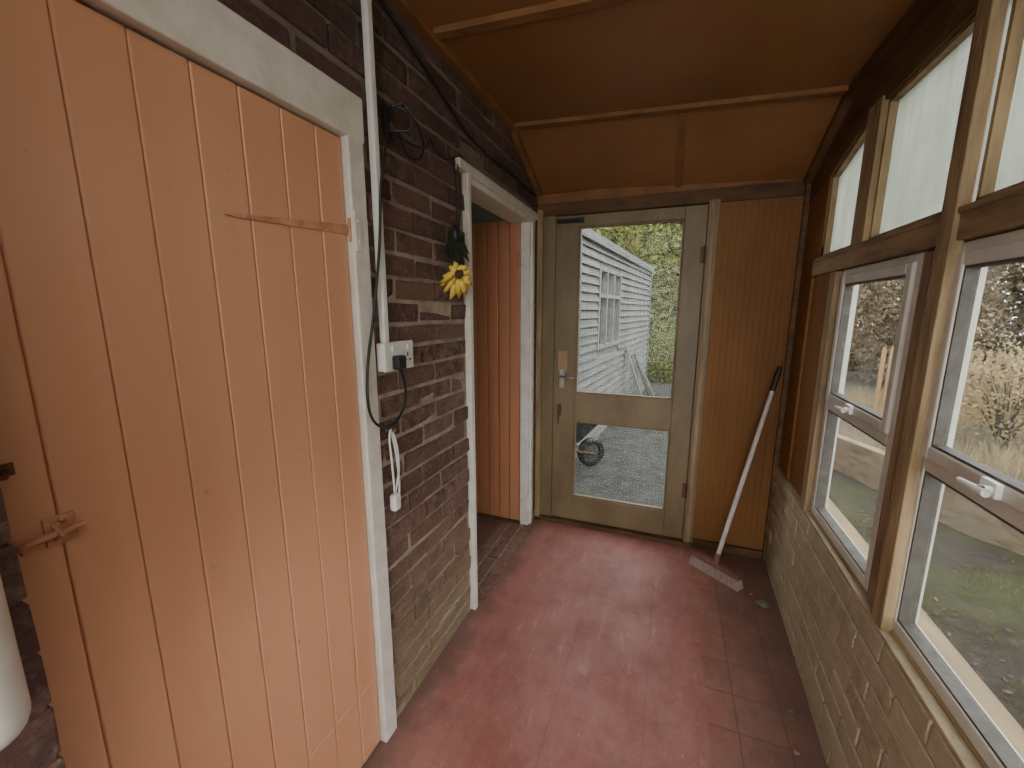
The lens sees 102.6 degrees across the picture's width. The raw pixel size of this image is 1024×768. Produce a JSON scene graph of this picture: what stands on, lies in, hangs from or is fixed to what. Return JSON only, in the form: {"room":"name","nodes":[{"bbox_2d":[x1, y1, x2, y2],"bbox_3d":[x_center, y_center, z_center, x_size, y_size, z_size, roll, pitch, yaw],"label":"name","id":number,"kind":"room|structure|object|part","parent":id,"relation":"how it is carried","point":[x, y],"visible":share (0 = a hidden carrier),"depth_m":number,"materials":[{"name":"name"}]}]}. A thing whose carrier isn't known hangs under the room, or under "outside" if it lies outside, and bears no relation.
{"room":"enclosed porch","nodes":[
{"label":"enclosed porch","id":0,"kind":"room"},
{"bbox_2d":[0,487,65,767],"bbox_3d":[-0.686,0.171,0.323,0.134,2.390,0.349,4,11,21],"label":"wall pier","id":1,"kind":"object","parent":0,"point":[37,745],"visible":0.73,"depth_m":0.48,"materials":[{"name":"red brick"}]},
{"bbox_2d":[0,575,31,750],"bbox_3d":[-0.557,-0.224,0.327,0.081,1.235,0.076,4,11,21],"label":"water heater","id":2,"kind":"object","parent":1,"relation":"attached to","point":[15,700],"visible":1,"depth_m":0.42,"materials":[{"name":"white plastic"}]},
{"bbox_2d":[217,0,537,717],"bbox_3d":[-0.628,0.148,0.819,0.129,2.460,4.213,4,11,21],"label":"wall","id":3,"kind":"structure","parent":0,"point":[428,537],"depth_m":1.43,"materials":[{"name":"red brick"}]},
{"bbox_2d":[0,0,379,767],"bbox_3d":[-0.571,0.341,0.863,0.078,1.841,0.804,4,11,21],"label":"door","id":4,"kind":"structure","parent":3,"relation":"in","point":[181,474],"depth_m":0.73,"materials":[{"name":"orange paint"}]},
{"bbox_3d":[-0.408,-0.406,1.091,0.009,0.105,0.023,4,11,21],"label":"hinge plate","id":5,"kind":"part","parent":4,"relation":"part of","materials":[{"name":"white paint"}]},
{"bbox_2d":[75,0,396,742],"bbox_3d":[-0.622,0.291,0.848,0.137,1.968,0.927,4,11,21],"label":"door frame","id":6,"kind":"structure","parent":3,"relation":"attached to","point":[210,35],"depth_m":0.98,"materials":[{"name":"white paint"}]},
{"bbox_2d":[361,0,388,342],"bbox_3d":[-0.380,-0.603,1.139,0.022,0.975,0.024,4,11,21],"label":"cable conduit","id":7,"kind":"object","parent":3,"relation":"attached to","point":[366,5],"visible":0.98,"depth_m":1.12,"materials":[{"name":"white plastic"}]},
{"bbox_2d":[385,428,400,510],"bbox_3d":[-0.373,0.270,1.291,0.040,0.270,0.040,-3,10,-15],"label":"lead","id":8,"kind":"object","parent":3,"relation":"attached to","point":[395,498],"visible":1,"depth_m":1.29,"materials":[{"name":"plastic"}]},
{"bbox_2d":[390,492,400,510],"bbox_3d":[-0.371,0.376,1.308,0.025,0.056,0.034,4,11,21],"label":"switch","id":9,"kind":"object","parent":8,"relation":"attached to","point":[395,499],"depth_m":1.30,"materials":[{"name":"white plastic"}]},
{"bbox_2d":[376,340,413,372],"bbox_3d":[-0.359,-0.088,1.271,0.037,0.088,0.144,4,11,21],"label":"wall socket","id":10,"kind":"object","parent":3,"relation":"attached to","point":[385,351],"visible":0.9,"depth_m":1.23,"materials":[{"name":"white plastic"}]},
{"bbox_2d":[380,102,454,160],"bbox_3d":[-0.265,-0.773,1.341,0.086,0.118,0.395,4,11,21],"label":"cable","id":11,"kind":"object","parent":3,"relation":"attached to","point":[385,107],"visible":0.99,"depth_m":1.18,"materials":[{"name":"black rubber"}]},
{"bbox_2d":[366,120,406,427],"bbox_3d":[-0.362,-0.299,1.165,0.043,0.884,0.180,4,11,21],"label":"lead","id":12,"kind":"object","parent":11,"relation":"hanging from","point":[399,361],"visible":1,"depth_m":1.15,"materials":[{"name":"black rubber"}]},
{"bbox_2d":[439,158,472,299],"bbox_3d":[-0.207,-0.570,1.514,0.096,0.512,0.171,10,14,43],"label":"sunflower","id":13,"kind":"object","parent":11,"relation":"hanging from","point":[458,280],"visible":1,"depth_m":1.52,"materials":[{"name":"yellow plant"}]},
{"bbox_3d":[-0.208,-0.623,1.518,0.018,0.409,0.054,-2,10,-8],"label":"stem","id":14,"kind":"part","parent":13,"relation":"part of","materials":[{"name":"green plant"}]},
{"bbox_3d":[-0.198,-0.702,1.540,0.014,0.241,0.044,-1,10,-5],"label":"cord","id":15,"kind":"part","parent":13,"relation":"part of","materials":[{"name":"black fabric"}]},
{"bbox_2d":[455,270,463,278],"bbox_3d":[-0.195,-0.406,1.518,0.036,0.033,0.023,-8,13,-37],"label":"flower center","id":16,"kind":"object","parent":13,"relation":"on","point":[459,274],"depth_m":1.51,"materials":[{"name":"brown plant"}]},
{"bbox_2d":[389,0,515,132],"bbox_3d":[-0.653,-0.962,0.344,0.034,0.036,3.680,4,11,21],"label":"trim","id":17,"kind":"structure","parent":3,"relation":"attached to","point":[406,8],"depth_m":1.44,"materials":[{"name":"brown paint"}]},
{"bbox_2d":[379,0,534,195],"bbox_3d":[-0.123,-1.087,1.746,0.011,0.196,1.422,4,11,21],"label":"cable","id":18,"kind":"object","parent":3,"relation":"attached to","point":[382,2],"visible":1,"depth_m":1.41,"materials":[{"name":"black rubber"}]},
{"bbox_2d":[472,221,520,519],"bbox_3d":[-0.303,-0.046,2.730,0.743,1.940,0.104,4,11,21],"label":"door","id":19,"kind":"structure","parent":3,"relation":"in","point":[496,246],"depth_m":2.65,"materials":[{"name":"orange paint"}]},
{"bbox_2d":[455,157,537,609],"bbox_3d":[-0.085,0.033,2.215,0.142,1.995,1.000,4,11,21],"label":"door frame","id":20,"kind":"structure","parent":3,"relation":"attached to","point":[477,188],"depth_m":2.11,"materials":[{"name":"white paint"}]},
{"bbox_2d":[511,130,541,196],"bbox_3d":[0.087,-1.207,2.259,0.034,0.225,0.450,4,11,21],"label":"trim","id":21,"kind":"structure","parent":3,"relation":"attached to","point":[516,137],"depth_m":2.22,"materials":[{"name":"brown paint"}]},
{"bbox_2d":[471,202,505,223],"bbox_3d":[-0.773,-0.222,2.492,1.370,2.400,2.300,4,11,21],"label":"wall","id":22,"kind":"structure","parent":0,"point":[479,214],"depth_m":2.73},
{"bbox_2d":[361,512,827,767],"bbox_3d":[-0.455,1.275,1.222,3.050,0.100,4.900,4,11,21],"label":"floor","id":23,"kind":"structure","parent":0,"point":[590,648],"depth_m":1.63,"materials":[{"name":"red tile"}]},
{"bbox_2d":[477,520,531,599],"bbox_3d":[-0.102,1.013,2.424,0.219,0.036,0.753,4,11,21],"label":"threshold","id":24,"kind":"object","parent":23,"relation":"on","point":[499,548],"visible":0.72,"depth_m":2.43,"materials":[{"name":"brick"}]},
{"bbox_2d":[534,514,690,547],"bbox_3d":[0.637,0.950,2.707,1.000,0.036,0.090,4,11,21],"label":"threshold","id":25,"kind":"object","parent":23,"relation":"on","point":[583,524],"visible":0.54,"depth_m":2.65,"materials":[{"name":"brown wood"}]},
{"bbox_2d":[689,366,781,591],"bbox_3d":[1.228,0.472,2.211,0.355,1.133,0.291,-6,12,-31],"label":"broom","id":26,"kind":"object","parent":23,"relation":"on","point":[712,567],"visible":1,"depth_m":2.18,"materials":[{"name":"white"}]},
{"bbox_2d":[712,553,720,563],"bbox_3d":[1.108,0.949,2.221,0.046,0.069,0.033,-4,11,-22],"label":"socket","id":27,"kind":"object","parent":26,"relation":"attached to","point":[716,559],"depth_m":2.21,"materials":[{"name":"plastic"}]},
{"bbox_3d":[1.235,0.507,2.189,0.305,0.943,0.022,-4,11,-20],"label":"handle","id":28,"kind":"part","parent":26,"relation":"part of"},
{"bbox_2d":[754,600,769,608],"bbox_3d":[1.222,1.073,1.998,0.063,0.036,0.047,1,10,4],"label":"lump","id":29,"kind":"object","parent":23,"relation":"on","point":[764,604],"visible":1,"depth_m":1.99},
{"bbox_2d":[762,183,811,561],"bbox_3d":[1.452,0.011,2.180,0.025,2.050,0.015,4,11,21],"label":"post","id":30,"kind":"object","parent":23,"relation":"on","point":[799,265],"visible":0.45,"depth_m":2.15,"materials":[{"name":"brown wood"}]},
{"bbox_2d":[411,0,914,194],"bbox_3d":[0.096,-0.844,0.329,1.500,0.336,4.250,4,11,21],"label":"ceiling","id":31,"kind":"structure","parent":0,"point":[638,54],"depth_m":1.53,"materials":[{"name":"brown paint"}]},
{"bbox_2d":[433,0,635,39],"bbox_3d":[0.383,-1.069,1.107,1.400,0.091,0.036,4,11,21],"label":"trim","id":32,"kind":"structure","parent":31,"relation":"attached to","point":[560,7],"depth_m":1.23,"materials":[{"name":"brown paint"}]},
{"bbox_2d":[675,112,686,186],"bbox_3d":[0.819,-1.125,1.996,0.030,0.203,0.435,4,11,21],"label":"trim","id":33,"kind":"structure","parent":31,"relation":"attached to","point":[682,115],"depth_m":1.96,"materials":[{"name":"brown paint"}]},
{"bbox_2d":[514,85,848,129],"bbox_3d":[0.646,-1.190,1.780,1.400,0.092,0.036,4,11,21],"label":"trim","id":34,"kind":"structure","parent":31,"relation":"attached to","point":[836,90],"depth_m":1.73,"materials":[{"name":"brown paint"}]},
{"bbox_2d":[693,195,804,549],"bbox_3d":[1.307,0.016,2.298,0.420,2.000,0.054,4,11,21],"label":"wall","id":35,"kind":"structure","parent":0,"point":[758,242],"depth_m":2.25,"materials":[{"name":"brown wood"}]},
{"bbox_2d":[534,202,716,542],"bbox_3d":[0.621,-0.032,2.505,0.988,2.020,0.030,4,11,21],"label":"trim","id":36,"kind":"structure","parent":35,"relation":"attached to","point":[540,222],"depth_m":2.50,"materials":[{"name":"brown wood"}]},
{"bbox_2d":[551,204,708,538],"bbox_3d":[0.661,-0.025,2.498,0.845,1.950,0.100,4,11,21],"label":"door","id":37,"kind":"structure","parent":35,"relation":"in","point":[571,406],"depth_m":2.51,"materials":[{"name":"paint"}]},
{"bbox_3d":[0.345,-0.028,2.599,0.104,0.120,0.060,4,11,21],"label":"lever handle","id":38,"kind":"part","parent":37,"relation":"part of","materials":[{"name":"metal"}]},
{"bbox_3d":[0.681,0.512,2.618,0.572,0.510,0.004,4,11,21],"label":"glass pane","id":39,"kind":"part","parent":37,"relation":"part of","materials":[{"name":"clear glass"}]},
{"bbox_3d":[0.681,-0.426,2.451,0.572,1.005,0.004,4,11,21],"label":"glass pane","id":40,"kind":"part","parent":37,"relation":"part of","materials":[{"name":"clear glass"}]},
{"bbox_2d":[534,180,805,545],"bbox_3d":[0.834,-0.045,2.468,1.430,2.060,0.082,4,11,21],"label":"door frame","id":41,"kind":"structure","parent":35,"relation":"attached to","point":[550,223],"depth_m":2.40,"materials":[{"name":"paint"}]},
{"bbox_2d":[537,179,803,204],"bbox_3d":[0.834,-1.175,2.266,1.430,0.245,0.082,4,11,21],"label":"beam","id":42,"kind":"structure","parent":41,"relation":"on","point":[633,191],"depth_m":2.31,"materials":[{"name":"brown paint"}]},
{"bbox_2d":[692,538,762,559],"bbox_3d":[1.287,0.981,2.441,0.395,0.050,0.024,4,11,21],"label":"baseboard","id":43,"kind":"structure","parent":35,"relation":"attached to","point":[698,543],"depth_m":2.43,"materials":[{"name":"brown wood"}]},
{"bbox_2d":[779,177,834,496],"bbox_3d":[1.417,-0.223,1.927,0.062,1.440,0.570,4,11,21],"label":"wall","id":44,"kind":"structure","parent":0,"point":[819,206],"depth_m":1.91,"materials":[{"name":"brown wood"}]},
{"bbox_2d":[786,277,814,479],"bbox_3d":[1.385,-0.005,1.975,0.012,0.985,0.025,4,11,21],"label":"trim","id":45,"kind":"structure","parent":44,"relation":"attached to","point":[811,285],"depth_m":1.96,"materials":[{"name":"brown wood"}]},
{"bbox_2d":[803,95,853,185],"bbox_3d":[1.377,-1.050,1.784,0.050,0.231,0.450,4,11,21],"label":"trim","id":46,"kind":"structure","parent":44,"relation":"attached to","point":[843,106],"depth_m":1.75,"materials":[{"name":"brown wood"}]},
{"bbox_2d":[844,0,937,98],"bbox_3d":[0.637,-0.804,-0.131,0.050,0.041,3.680,4,11,21],"label":"trim","id":47,"kind":"structure","parent":44,"relation":"attached to","point":[918,9],"depth_m":1.25,"materials":[{"name":"brown wood"}]},
{"bbox_2d":[809,0,977,203],"bbox_3d":[0.765,-0.712,0.118,0.065,0.359,4.200,4,11,21],"label":"beam","id":48,"kind":"structure","parent":44,"relation":"attached to","point":[945,19],"depth_m":1.24,"materials":[{"name":"brown wood"}]},
{"bbox_2d":[765,470,960,767],"bbox_3d":[0.720,1.121,0.463,0.281,0.670,4.202,4,11,21],"label":"wall","id":49,"kind":"structure","parent":0,"point":[866,713],"depth_m":1.28,"materials":[{"name":"brick"}]},
{"bbox_2d":[810,251,926,590],"bbox_3d":[1.170,0.097,1.403,0.093,0.989,0.555,4,11,21],"label":"window","id":50,"kind":"structure","parent":49,"relation":"in","point":[880,427],"depth_m":1.37,"materials":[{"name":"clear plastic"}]},
{"bbox_3d":[1.147,0.083,1.420,0.036,0.030,0.080,4,11,21],"label":"handle","id":51,"kind":"part","parent":50,"relation":"part of","materials":[{"name":"white plastic"}]},
{"bbox_3d":[1.175,-0.132,1.360,0.033,0.480,0.503,4,11,21],"label":"sash","id":52,"kind":"part","parent":50,"relation":"part of","materials":[{"name":"white wood"}]},
{"bbox_2d":[777,467,981,767],"bbox_3d":[0.755,0.799,0.365,0.187,0.014,4.150,4,11,21],"label":"sill","id":53,"kind":"structure","parent":49,"relation":"on","point":[962,753],"depth_m":0.96,"materials":[{"name":"brown wood"}]},
{"bbox_2d":[800,271,842,510],"bbox_3d":[1.296,0.052,1.680,0.080,0.994,0.060,4,11,21],"label":"post","id":54,"kind":"object","parent":53,"relation":"on","point":[835,277],"visible":0.48,"depth_m":1.67,"materials":[{"name":"brown wood"}]},
{"bbox_2d":[778,466,1023,767],"bbox_3d":[0.785,0.792,0.352,0.123,0.012,4.150,4,11,21],"label":"sill","id":55,"kind":"structure","parent":49,"relation":"attached to","point":[994,708],"depth_m":0.97,"materials":[{"name":"beige wood"}]},
{"bbox_2d":[867,0,1008,631],"bbox_3d":[1.055,-0.100,1.024,0.085,1.524,0.159,4,11,21],"label":"post","id":56,"kind":"object","parent":55,"relation":"on","point":[906,459],"visible":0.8,"depth_m":0.98,"materials":[{"name":"brown wood"}]},
{"bbox_2d":[811,183,1023,767],"bbox_3d":[0.694,0.281,0.161,0.103,1.065,3.900,4,11,21],"label":"window","id":57,"kind":"structure","parent":49,"relation":"in","point":[993,491],"depth_m":0.92,"materials":[{"name":"clear plastic"}]},
{"bbox_2d":[823,126,866,255],"bbox_3d":[1.320,-0.741,1.603,0.027,0.435,0.363,4,11,21],"label":"window","id":58,"kind":"structure","parent":57,"relation":"on","point":[845,181],"depth_m":1.67,"materials":[{"name":"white glass"}]},
{"bbox_3d":[1.330,-0.741,1.601,0.005,0.435,0.360,4,11,21],"label":"glass pane","id":59,"kind":"part","parent":58,"relation":"part of","materials":[{"name":"white glass"}]},
{"bbox_2d":[850,95,888,245],"bbox_3d":[1.241,-0.711,1.388,0.072,0.450,0.105,4,11,21],"label":"post","id":60,"kind":"object","parent":57,"relation":"on","point":[877,115],"visible":0.45,"depth_m":1.38,"materials":[{"name":"brown wood"}]},
{"bbox_2d":[869,0,1012,238],"bbox_3d":[1.133,-0.656,1.126,0.027,0.435,0.473,4,11,21],"label":"window","id":61,"kind":"structure","parent":57,"relation":"attached to","point":[920,128],"depth_m":1.14,"materials":[{"name":"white glass"}]},
{"bbox_3d":[0.930,-0.019,0.733,0.033,0.480,0.508,4,11,21],"label":"sash","id":62,"kind":"part","parent":57,"relation":"part of","materials":[{"name":"white plastic"}]},
{"bbox_3d":[0.903,0.195,0.793,0.036,0.030,0.080,4,11,21],"label":"handle","id":63,"kind":"part","parent":57,"relation":"part of","materials":[{"name":"white plastic"}]},
{"bbox_2d":[975,0,1023,200],"bbox_3d":[0.917,-0.557,0.570,0.027,0.435,0.624,4,11,21],"label":"window","id":64,"kind":"structure","parent":57,"relation":"attached to","point":[1002,169],"depth_m":0.84,"materials":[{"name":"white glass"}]},
{"bbox_3d":[0.927,-0.556,0.566,0.005,0.435,0.624,4,11,21],"label":"glass pane","id":65,"kind":"part","parent":64,"relation":"part of","materials":[{"name":"glass"}]},
{"label":"outside","id":66,"kind":"structure","parent":0,"visible":0},
{"bbox_2d":[574,361,1023,729],"bbox_3d":[7.176,0.673,4.939,26.000,0.138,30.000,4,11,21],"label":"ground","id":67,"kind":"structure","parent":66,"point":[941,587],"depth_m":2.54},
{"bbox_2d":[576,423,603,465],"bbox_3d":[0.323,0.581,3.931,1.253,0.535,0.568,-3,11,-16],"label":"wheelbarrow","id":68,"kind":"object","parent":67,"relation":"on","point":[582,426],"visible":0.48,"depth_m":4.03,"materials":[{"name":"black rubber"}]},
{"bbox_3d":[0.254,0.590,3.912,1.110,0.524,0.568,-3,11,-16],"label":"barrow frame","id":69,"kind":"part","parent":68,"relation":"part of","materials":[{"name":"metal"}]},
{"bbox_2d":[576,423,595,441],"bbox_3d":[0.409,0.423,3.927,0.720,0.224,0.500,-3,11,-16],"label":"tray","id":70,"kind":"object","parent":68,"relation":"on","point":[582,426],"depth_m":3.78,"materials":[{"name":"metal"}]},
{"bbox_2d":[590,226,620,244],"bbox_3d":[1.232,-3.135,10.822,3.209,5.478,2.692,1,10,4],"label":"evergreen tree","id":71,"kind":"object","parent":67,"relation":"on","point":[611,228],"visible":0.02,"depth_m":9.99,"materials":[{"name":"green plant"}]},
{"bbox_2d":[575,228,654,458],"bbox_3d":[0.823,-0.773,6.397,1.910,2.310,4.460,5,11,27],"label":"garden shed","id":72,"kind":"object","parent":67,"relation":"on","point":[585,361],"visible":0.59,"depth_m":5.29,"materials":[{"name":"grey wood"}]},
{"bbox_2d":[626,350,641,394],"bbox_3d":[1.878,-0.044,6.182,0.392,0.957,0.082,0,10,0],"label":"wooden plank","id":73,"kind":"object","parent":67,"relation":"on","point":[633,369],"visible":0.36,"depth_m":6.14,"materials":[{"name":"grey wood"}]},
{"bbox_2d":[633,354,649,395],"bbox_3d":[2.150,-0.079,6.719,0.391,0.838,0.082,0,10,0],"label":"wooden plank","id":74,"kind":"object","parent":67,"relation":"on","point":[637,363],"visible":0.43,"depth_m":6.67,"materials":[{"name":"wood"}]},
{"bbox_2d":[600,222,682,361],"bbox_3d":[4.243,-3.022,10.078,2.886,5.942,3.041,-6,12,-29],"label":"hedge","id":75,"kind":"object","parent":67,"relation":"on","point":[668,276],"visible":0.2,"depth_m":9.53,"materials":[{"name":"green plant"}]},
{"bbox_2d":[638,360,654,395],"bbox_3d":[2.277,-0.058,6.942,0.415,0.720,0.082,0,10,2],"label":"wooden plank","id":76,"kind":"object","parent":67,"relation":"on","point":[645,378],"visible":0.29,"depth_m":6.92,"materials":[{"name":"grey wood"}]},
{"bbox_2d":[647,323,674,382],"bbox_3d":[3.279,-0.553,8.831,1.117,1.412,0.872,4,11,21],"label":"shrub","id":77,"kind":"object","parent":67,"relation":"on","point":[663,353],"visible":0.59,"depth_m":8.75,"materials":[{"name":"green plant"}]},
{"bbox_2d":[873,346,886,410],"bbox_3d":[5.426,-0.027,6.059,0.083,1.060,0.035,4,11,21],"label":"picket","id":78,"kind":"object","parent":67,"relation":"on","point":[881,365],"visible":0.91,"depth_m":6.04,"materials":[{"name":"brown wood"}]},
{"bbox_2d":[880,347,893,412],"bbox_3d":[5.498,-0.018,6.011,0.083,1.060,0.035,4,11,21],"label":"picket","id":79,"kind":"object","parent":67,"relation":"on","point":[888,366],"visible":0.62,"depth_m":5.99,"materials":[{"name":"brown wood"}]},
{"bbox_2d":[829,442,1023,698],"bbox_3d":[2.925,1.101,2.485,2.174,0.131,5.712,4,11,21],"label":"leaf litter","id":80,"kind":"object","parent":67,"relation":"on","point":[935,598],"visible":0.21,"depth_m":2.11,"materials":[{"name":"brown plant"}]},
{"bbox_2d":[833,434,1023,555],"bbox_3d":[3.256,0.811,3.418,0.100,0.360,1.781,0,10,-1],"label":"low garden wall","id":81,"kind":"structure","parent":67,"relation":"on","point":[863,462],"depth_m":3.00,"materials":[{"name":"beige concrete"}]},
{"bbox_2d":[838,379,1023,482],"bbox_3d":[5.391,0.575,4.333,5.484,0.516,6.835,4,11,21],"label":"dry grass","id":82,"kind":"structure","parent":67,"relation":"on","point":[1007,456],"depth_m":4.43,"materials":[{"name":"plant"}]},
{"bbox_2d":[842,513,1023,727],"bbox_3d":[2.600,1.267,1.500,2.071,0.125,3.032,4,11,21],"label":"grass patch","id":83,"kind":"structure","parent":67,"relation":"on","point":[850,518],"depth_m":2.09,"materials":[{"name":"green plant"}]},
{"bbox_2d":[847,263,1023,388],"bbox_3d":[7.912,-1.731,8.128,3.244,4.325,2.556,6,12,29],"label":"bare tree","id":84,"kind":"object","parent":67,"relation":"on","point":[879,309],"visible":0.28,"depth_m":8.03,"materials":[{"name":"brown plant"}]},
{"bbox_2d":[847,262,1023,379],"bbox_3d":[10.940,-2.732,9.505,6.799,5.228,1.216,4,11,21],"label":"hedge","id":85,"kind":"object","parent":67,"relation":"on","point":[1015,297],"visible":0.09,"depth_m":9.35,"materials":[{"name":"brown plant"}]},
{"bbox_2d":[958,350,973,423],"bbox_3d":[6.148,0.059,5.576,0.083,1.060,0.035,4,11,21],"label":"picket","id":86,"kind":"object","parent":67,"relation":"on","point":[970,363],"visible":0.15,"depth_m":5.54,"materials":[{"name":"brown wood"}]},
{"bbox_2d":[964,350,983,420],"bbox_3d":[6.220,0.068,5.527,0.083,1.060,0.035,4,11,21],"label":"picket","id":87,"kind":"object","parent":67,"relation":"on","point":[977,364],"visible":0.3,"depth_m":5.51,"materials":[{"name":"brown wood"}]},
{"bbox_2d":[973,350,992,424],"bbox_3d":[6.292,0.077,5.479,0.083,1.060,0.035,4,11,21],"label":"picket","id":88,"kind":"object","parent":67,"relation":"on","point":[988,358],"visible":0.17,"depth_m":5.45,"materials":[{"name":"brown wood"}]},
{"bbox_2d":[956,312,1023,453],"bbox_3d":[5.579,0.129,4.584,1.575,1.837,1.615,2,10,11],"label":"shrub","id":89,"kind":"object","parent":67,"relation":"on","point":[1012,415],"visible":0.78,"depth_m":4.62,"materials":[{"name":"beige plant"}]},
{"bbox_2d":[983,352,1002,424],"bbox_3d":[6.365,0.085,5.431,0.083,1.060,0.035,4,11,21],"label":"picket","id":90,"kind":"object","parent":67,"relation":"on","point":[996,368],"visible":0.24,"depth_m":5.39,"materials":[{"name":"brown wood"}]},
{"bbox_2d":[994,352,1013,421],"bbox_3d":[6.437,0.094,5.382,0.083,1.060,0.035,4,11,21],"label":"picket","id":91,"kind":"object","parent":67,"relation":"on","point":[1007,359],"visible":0.17,"depth_m":5.32,"materials":[{"name":"brown wood"}]},
{"bbox_2d":[1004,353,1023,421],"bbox_3d":[6.509,0.103,5.334,0.083,1.060,0.035,4,11,21],"label":"picket","id":92,"kind":"object","parent":67,"relation":"on","point":[1019,354],"visible":0.24,"depth_m":5.30,"materials":[{"name":"brown wood"}]},
{"bbox_2d":[1014,372,1023,427],"bbox_3d":[6.581,0.111,5.285,0.083,1.060,0.035,4,11,21],"label":"picket","id":93,"kind":"object","parent":67,"relation":"on","point":[1022,372],"visible":0.11,"depth_m":5.29,"materials":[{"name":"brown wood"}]}
]}

